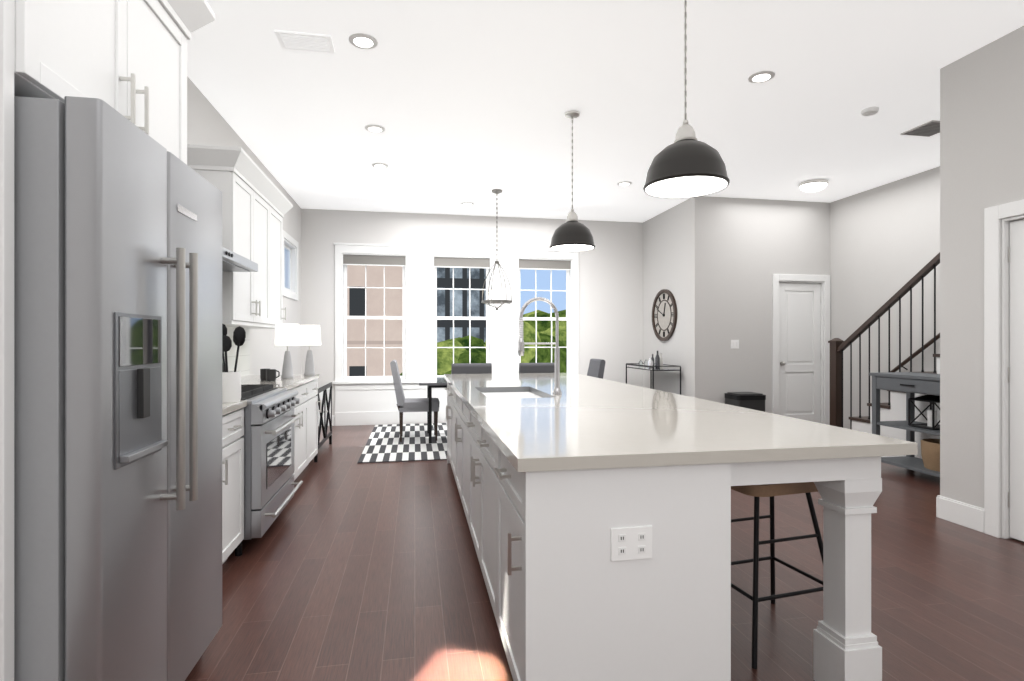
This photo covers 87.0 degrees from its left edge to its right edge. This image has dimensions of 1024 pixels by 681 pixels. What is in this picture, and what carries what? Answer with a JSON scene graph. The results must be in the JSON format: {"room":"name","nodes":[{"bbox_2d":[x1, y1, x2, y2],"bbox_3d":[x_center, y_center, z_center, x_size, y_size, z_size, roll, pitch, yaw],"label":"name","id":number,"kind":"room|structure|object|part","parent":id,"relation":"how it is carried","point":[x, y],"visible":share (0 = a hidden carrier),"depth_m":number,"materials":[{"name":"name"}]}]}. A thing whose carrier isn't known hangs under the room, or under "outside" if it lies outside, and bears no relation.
{"room":"kitchen","nodes":[
{"label":"kitchen","id":0,"kind":"room"},
{"bbox_2d":[187,76,300,374],"bbox_3d":[-2.233,-0.340,2.672,0.150,3.220,10.750,0,0,-10],"label":"wall","id":1,"kind":"structure","parent":0,"point":[206,125],"depth_m":5.75,"materials":[{"name":"paint"}]},
{"bbox_2d":[283,230,297,300],"bbox_3d":[-3.040,-0.980,7.211,0.170,0.830,0.940,0,0,-10],"label":"window","id":2,"kind":"structure","parent":1,"relation":"in","point":[293,294],"depth_m":7.56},
{"bbox_3d":[-3.050,-0.980,7.209,0.030,0.620,0.730,0,0,-10],"label":"window sash","id":3,"kind":"part","parent":2,"relation":"part of","materials":[{"name":"clear glass"}]},
{"bbox_2d":[301,208,642,414],"bbox_3d":[-0.487,-0.340,8.524,5.660,3.220,0.150,0,0,-10],"label":"wall","id":4,"kind":"structure","parent":0,"point":[610,273],"depth_m":8.52,"materials":[{"name":"paint"}]},
{"bbox_2d":[332,243,578,425],"bbox_3d":[-0.790,-0.092,8.431,3.830,2.725,0.225,0,0,-10],"label":"window","id":5,"kind":"structure","parent":4,"relation":"in","point":[346,317],"depth_m":8.26,"materials":[{"name":"white wood"}]},
{"bbox_2d":[343,255,404,265],"bbox_3d":[-2.086,-1.210,8.203,0.916,0.151,0.049,0,0,-10],"label":"window blind","id":6,"kind":"object","parent":5,"relation":"attached to","point":[367,260],"depth_m":8.18,"materials":[{"name":"beige fabric"}]},
{"bbox_2d":[434,267,488,376],"bbox_3d":[-0.792,-0.350,8.496,0.866,1.876,0.065,0,0,-10],"label":"window","id":7,"kind":"structure","parent":5,"relation":"attached to","point":[436,317],"depth_m":8.48,"materials":[{"name":"wood"}]},
{"bbox_2d":[434,257,489,267],"bbox_3d":[-0.781,-1.210,8.437,0.866,0.151,0.049,0,0,-10],"label":"window blind","id":8,"kind":"object","parent":5,"relation":"attached to","point":[438,261],"depth_m":8.42,"materials":[{"name":"beige fabric"}]},
{"bbox_2d":[519,269,569,372],"bbox_3d":[0.512,-0.350,8.731,0.856,1.876,0.065,0,0,-10],"label":"window","id":9,"kind":"structure","parent":5,"relation":"attached to","point":[551,318],"depth_m":8.76,"materials":[{"name":"white wood"}]},
{"bbox_2d":[519,260,570,269],"bbox_3d":[0.523,-1.210,8.672,0.856,0.151,0.049,0,0,-10],"label":"window blind","id":10,"kind":"object","parent":5,"relation":"attached to","point":[523,264],"depth_m":8.65,"materials":[{"name":"beige fabric"}]},
{"bbox_2d":[185,425,1023,680],"bbox_3d":[1.483,1.320,3.417,7.730,0.100,10.900,0,0,-10],"label":"floor","id":11,"kind":"structure","parent":0,"point":[369,571],"depth_m":2.74,"materials":[{"name":"brown wood"}]},
{"bbox_2d":[14,96,221,680],"bbox_3d":[-1.494,0.330,1.728,0.906,1.880,0.890,0,0,-10],"label":"refrigerator","id":12,"kind":"object","parent":11,"relation":"on","point":[118,240],"visible":1,"depth_m":1.40,"materials":[{"name":"silver metal"}]},
{"bbox_2d":[0,0,320,680],"bbox_3d":[-1.879,-0.068,3.399,0.800,2.675,4.445,0,0,-10],"label":"kitchen cabinets","id":13,"kind":"object","parent":11,"relation":"on","point":[129,55],"visible":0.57,"depth_m":1.87,"materials":[{"name":"white wood"}]},
{"bbox_2d":[222,324,245,402],"bbox_3d":[-1.600,0.124,3.056,0.169,0.448,0.137,0,0,-25],"label":"utensil crock","id":14,"kind":"object","parent":13,"relation":"on","point":[231,380],"visible":0.73,"depth_m":3.02,"materials":[{"name":"white ceramic"}]},
{"bbox_2d":[222,247,257,271],"bbox_3d":[-2.045,-0.561,3.534,0.496,0.118,0.892,0,0,-10],"label":"range hood","id":15,"kind":"object","parent":13,"relation":"attached to","point":[232,261],"visible":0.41,"depth_m":3.66,"materials":[{"name":"silver metal"}]},
{"bbox_2d":[260,369,279,380],"bbox_3d":[-2.121,0.299,4.719,0.102,0.098,0.237,0,0,-42],"label":"mugs","id":16,"kind":"object","parent":13,"relation":"on","point":[265,374],"visible":1,"depth_m":4.65,"materials":[{"name":"black ceramic"}]},
{"bbox_2d":[274,324,299,378],"bbox_3d":[-2.060,0.098,4.954,0.222,0.500,0.222,0,0,-10],"label":"table lamp","id":17,"kind":"object","parent":13,"relation":"on","point":[287,335],"visible":1,"depth_m":4.89,"materials":[{"name":"white fabric"}]},
{"bbox_2d":[299,325,320,375],"bbox_3d":[-2.013,0.098,5.369,0.222,0.500,0.222,0,0,-10],"label":"table lamp","id":18,"kind":"object","parent":13,"relation":"on","point":[309,334],"visible":0.96,"depth_m":5.31,"materials":[{"name":"white fabric"}]},
{"bbox_2d":[235,384,302,555],"bbox_3d":[-1.883,0.795,3.563,0.809,0.950,0.894,0,0,-10],"label":"stove","id":19,"kind":"object","parent":11,"relation":"on","point":[269,417],"visible":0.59,"depth_m":3.33,"materials":[{"name":"silver metal"}]},
{"bbox_2d":[314,382,331,461],"bbox_3d":[-2.426,0.887,6.077,0.671,0.766,1.020,0,0,-10],"label":"console","id":20,"kind":"object","parent":11,"relation":"on","point":[324,394],"visible":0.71,"depth_m":6.10,"materials":[{"name":"black metal"}]},
{"bbox_2d":[357,423,446,462],"bbox_3d":[-0.203,1.264,7.116,3.290,0.012,2.530,0,0,-10],"label":"rug","id":21,"kind":"object","parent":11,"relation":"on","point":[383,444],"visible":0.36,"depth_m":6.53,"materials":[{"name":"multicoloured fabric"}]},
{"bbox_2d":[390,360,438,441],"bbox_3d":[-1.246,0.755,6.939,0.606,1.004,0.480,0,0,-10],"label":"dining chair","id":22,"kind":"object","parent":21,"relation":"on","point":[404,404],"visible":1,"depth_m":6.71,"materials":[{"name":"grey fabric"}]},
{"bbox_2d":[419,377,446,442],"bbox_3d":[-0.264,0.884,7.116,1.900,0.748,1.000,0,0,-10],"label":"dining table","id":23,"kind":"object","parent":21,"relation":"on","point":[430,382],"visible":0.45,"depth_m":6.60,"materials":[{"name":"black metal"}]},
{"bbox_2d":[451,363,491,373],"bbox_3d":[-0.493,0.755,6.243,0.480,1.004,0.606,0,0,-10],"label":"dining chair","id":24,"kind":"object","parent":21,"relation":"on","point":[457,368],"visible":0.19,"depth_m":5.95,"materials":[{"name":"grey fabric"}]},
{"bbox_2d":[519,363,554,372],"bbox_3d":[0.255,0.755,6.378,0.480,1.004,0.606,0,0,-10],"label":"dining chair","id":25,"kind":"object","parent":21,"relation":"on","point":[523,367],"visible":0.1,"depth_m":6.08,"materials":[{"name":"grey fabric"}]},
{"bbox_2d":[587,359,605,378],"bbox_3d":[0.905,0.755,7.326,0.606,1.004,0.480,0,0,-10],"label":"dining chair","id":26,"kind":"object","parent":21,"relation":"on","point":[596,368],"visible":0.18,"depth_m":7.25,"materials":[{"name":"grey fabric"}]},
{"bbox_2d":[626,351,680,394],"bbox_3d":[2.072,0.707,7.993,0.478,1.124,0.984,0,0,-10],"label":"bar cart","id":27,"kind":"object","parent":11,"relation":"on","point":[648,365],"visible":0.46,"depth_m":7.78,"materials":[{"name":"black metal"}]},
{"bbox_2d":[444,373,916,680],"bbox_3d":[0.333,0.810,3.733,1.403,0.920,4.090,0,0,-10],"label":"kitchen island","id":28,"kind":"object","parent":11,"relation":"on","point":[597,511],"visible":1,"depth_m":1.75,"materials":[{"name":"stone"}]},
{"bbox_2d":[518,297,561,393],"bbox_3d":[0.177,0.034,3.529,0.292,0.632,0.102,0,0,-10],"label":"faucet","id":29,"kind":"object","parent":28,"relation":"on","point":[521,343],"visible":1,"depth_m":3.51,"materials":[{"name":"silver metal"}]},
{"bbox_2d":[725,392,765,411],"bbox_3d":[3.085,0.983,7.137,0.412,0.575,0.376,0,0,-10],"label":"trash bin","id":30,"kind":"object","parent":11,"relation":"on","point":[750,400],"visible":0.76,"depth_m":6.99,"materials":[{"name":"grey plastic"}]},
{"bbox_2d":[731,482,822,668],"bbox_3d":[1.101,0.914,2.352,0.480,0.717,0.420,0,0,-17],"label":"bar stool","id":31,"kind":"object","parent":11,"relation":"on","point":[765,490],"visible":0.38,"depth_m":2.19,"materials":[{"name":"black metal"}]},
{"bbox_2d":[828,252,939,458],"bbox_3d":[4.568,-0.513,4.984,0.796,3.567,3.472,0,0,-10],"label":"stairs","id":32,"kind":"structure","parent":11,"relation":"on","point":[895,410],"depth_m":5.84,"materials":[{"name":"brown wood"}]},
{"bbox_2d":[869,372,939,476],"bbox_3d":[3.875,0.795,5.021,0.485,0.950,0.840,0,0,-10],"label":"console table","id":33,"kind":"object","parent":11,"relation":"on","point":[911,383],"visible":0.53,"depth_m":5.16,"materials":[{"name":"grey paint"}]},
{"bbox_2d":[908,394,939,429],"bbox_3d":[3.878,0.652,4.986,0.258,0.304,0.258,0,0,-10],"label":"decorative lantern","id":34,"kind":"object","parent":33,"relation":"on","point":[931,424],"visible":0.77,"depth_m":4.96,"materials":[{"name":"black metal"}]},
{"bbox_2d":[921,438,939,471],"bbox_3d":[3.900,1.040,4.867,0.310,0.250,0.363,0,0,-10],"label":"basket","id":35,"kind":"object","parent":33,"relation":"on","point":[930,448],"visible":0.37,"depth_m":4.85,"materials":[{"name":"beige wicker"}]},
{"bbox_2d":[187,0,1023,221],"bbox_3d":[1.483,-2.010,3.417,7.730,0.120,10.900,0,0,-10],"label":"ceiling","id":36,"kind":"structure","parent":0,"point":[471,99],"depth_m":4.21,"materials":[{"name":"paint"}]},
{"bbox_2d":[274,30,334,52],"bbox_3d":[-1.344,-1.940,3.518,0.340,0.017,0.200,0,0,-10],"label":"ceiling vent","id":37,"kind":"object","parent":36,"relation":"in","point":[286,39],"visible":1,"depth_m":3.50,"materials":[{"name":"white metal"}]},
{"bbox_2d":[349,33,377,48],"bbox_3d":[-0.968,-1.944,3.514,0.184,0.012,0.184,0,0,-10],"label":"recessed light","id":38,"kind":"object","parent":36,"relation":"in","point":[359,40],"visible":1,"depth_m":3.50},
{"bbox_2d":[365,125,384,132],"bbox_3d":[-1.259,-1.944,4.965,0.184,0.012,0.184,0,0,-10],"label":"recessed light","id":39,"kind":"object","parent":36,"relation":"in","point":[371,128],"visible":1,"depth_m":4.95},
{"bbox_2d":[372,163,388,168],"bbox_3d":[-1.468,-1.944,6.015,0.184,0.012,0.184,0,0,-10],"label":"recessed light","id":40,"kind":"object","parent":36,"relation":"in","point":[376,165],"visible":1,"depth_m":5.99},
{"bbox_2d":[461,202,473,205],"bbox_3d":[-0.632,-1.944,7.690,0.184,0.012,0.184,0,0,-10],"label":"recessed light","id":41,"kind":"object","parent":36,"relation":"in","point":[462,203],"visible":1,"depth_m":7.66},
{"bbox_2d":[481,189,511,309],"bbox_3d":[-0.196,-1.169,7.016,0.404,1.559,0.404,0,0,-10],"label":"chandelier","id":42,"kind":"object","parent":36,"relation":"hanging from","point":[502,301],"visible":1,"depth_m":7.00,"materials":[{"name":"silver metal"}]},
{"bbox_2d":[550,110,594,251],"bbox_3d":[0.517,-1.369,4.635,0.392,1.159,0.392,0,0,-10],"label":"pendant light","id":43,"kind":"object","parent":36,"relation":"hanging from","point":[571,236],"visible":1,"depth_m":4.55,"materials":[{"name":"black metal"}]},
{"bbox_2d":[617,181,631,185],"bbox_3d":[1.395,-1.944,6.703,0.184,0.012,0.184,0,0,-10],"label":"recessed light","id":44,"kind":"object","parent":36,"relation":"in","point":[623,183],"visible":1,"depth_m":6.68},
{"bbox_2d":[643,0,729,198],"bbox_3d":[0.866,-1.355,2.696,0.412,1.189,0.412,0,0,-10],"label":"pendant light","id":45,"kind":"object","parent":36,"relation":"hanging from","point":[689,167],"visible":1,"depth_m":2.60,"materials":[{"name":"black metal"}]},
{"bbox_2d":[748,70,774,82],"bbox_3d":[1.843,-1.944,3.989,0.184,0.012,0.184,0,0,-10],"label":"recessed light","id":46,"kind":"object","parent":36,"relation":"in","point":[761,76],"visible":1,"depth_m":3.97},
{"bbox_2d":[861,106,878,115],"bbox_3d":[3.021,-1.927,4.557,0.130,0.044,0.128,0,0,-10],"label":"smoke detector","id":47,"kind":"object","parent":36,"relation":"attached to","point":[868,111],"depth_m":4.53,"materials":[{"name":"white plastic"}]},
{"bbox_2d":[900,120,939,136],"bbox_3d":[3.843,-1.941,4.959,0.320,0.016,0.320,0,0,-10],"label":"ceiling vent","id":48,"kind":"object","parent":36,"relation":"in","point":[930,128],"visible":0.72,"depth_m":4.97,"materials":[{"name":"metal"}]},
{"bbox_2d":[643,196,704,399],"bbox_3d":[2.386,-0.340,8.111,0.150,3.220,1.680,0,0,-10],"label":"wall","id":49,"kind":"structure","parent":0,"point":[673,239],"depth_m":7.69,"materials":[{"name":"grey paint"}]},
{"bbox_2d":[652,289,676,340],"bbox_3d":[2.287,-0.380,8.134,0.035,0.780,0.780,0,0,-10],"label":"wall clock","id":50,"kind":"object","parent":49,"relation":"attached to","point":[664,309],"depth_m":8.11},
{"bbox_2d":[705,196,829,412],"bbox_3d":[3.614,-0.340,7.554,2.070,3.220,0.150,0,0,-10],"label":"wall","id":51,"kind":"structure","parent":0,"point":[748,241],"depth_m":7.41,"materials":[{"name":"grey paint"}]},
{"bbox_2d":[731,340,738,348],"bbox_3d":[3.043,0.050,7.371,0.120,0.120,0.008,0,0,-10],"label":"switch plate","id":52,"kind":"object","parent":51,"relation":"attached to","point":[734,343],"visible":1,"depth_m":7.37,"materials":[{"name":"white plastic"}]},
{"bbox_2d":[779,283,820,422],"bbox_3d":[4.043,0.225,7.580,0.679,2.066,0.102,0,0,-10],"label":"hall door","id":53,"kind":"structure","parent":51,"relation":"in","point":[799,303],"depth_m":7.59,"materials":[{"name":"white wood"}]},
{"bbox_2d":[772,274,829,424],"bbox_3d":[4.034,0.175,7.620,0.900,2.190,0.170,0,0,-10],"label":"door frame","id":54,"kind":"structure","parent":51,"relation":"attached to","point":[824,280],"depth_m":7.59,"materials":[{"name":"white wood"}]},
{"bbox_2d":[798,179,828,191],"bbox_3d":[3.719,-1.897,6.664,0.330,0.104,0.330,0,0,-10],"label":"ceiling light","id":55,"kind":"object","parent":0,"point":[813,185],"depth_m":6.57,"materials":[{"name":"white glass"}]},
{"bbox_2d":[830,166,939,428],"bbox_3d":[5.376,-0.340,3.187,0.150,3.220,9.070,0,0,-10],"label":"wall","id":56,"kind":"structure","parent":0,"point":[881,237],"depth_m":6.77,"materials":[{"name":"grey paint"}]},
{"bbox_2d":[890,333,939,371],"bbox_3d":[4.906,-0.702,5.099,0.096,2.504,3.405,0,0,-10],"label":"wall handrail","id":57,"kind":"object","parent":56,"relation":"attached to","point":[931,341],"visible":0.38,"depth_m":6.23,"materials":[{"name":"brown wood"}]},
{"bbox_2d":[940,26,1023,507],"bbox_3d":[4.182,-0.340,1.296,1.270,3.220,5.470,0,0,-10],"label":"wall","id":58,"kind":"structure","parent":0,"point":[982,91],"depth_m":3.66,"materials":[{"name":"grey paint"}]},
{"bbox_2d":[332,415,983,532],"bbox_3d":[1.483,1.192,3.417,7.430,0.157,10.600,0,0,-10],"label":"baseboard","id":59,"kind":"structure","parent":58,"relation":"attached to","point":[964,514],"depth_m":3.72,"materials":[{"name":"white wood"}]},
{"bbox_2d":[984,199,1023,538],"bbox_3d":[3.278,0.200,3.099,0.170,2.140,0.960,0,0,-10],"label":"door frame","id":60,"kind":"structure","parent":58,"relation":"attached to","point":[996,228],"depth_m":3.48,"materials":[{"name":"white wood"}]},
{"bbox_2d":[1008,219,1023,541],"bbox_3d":[3.237,0.250,3.094,0.102,2.016,0.740,0,0,-10],"label":"pantry door","id":61,"kind":"structure","parent":58,"relation":"in","point":[1016,249],"depth_m":3.42,"materials":[{"name":"white wood"}]},
{"label":"outside","id":62,"kind":"structure","parent":0,"visible":0},
{"bbox_2d":[347,265,566,377],"bbox_3d":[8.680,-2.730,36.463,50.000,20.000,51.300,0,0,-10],"label":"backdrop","id":63,"kind":"structure","parent":62,"point":[374,275],"depth_m":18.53,"materials":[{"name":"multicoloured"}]}
]}

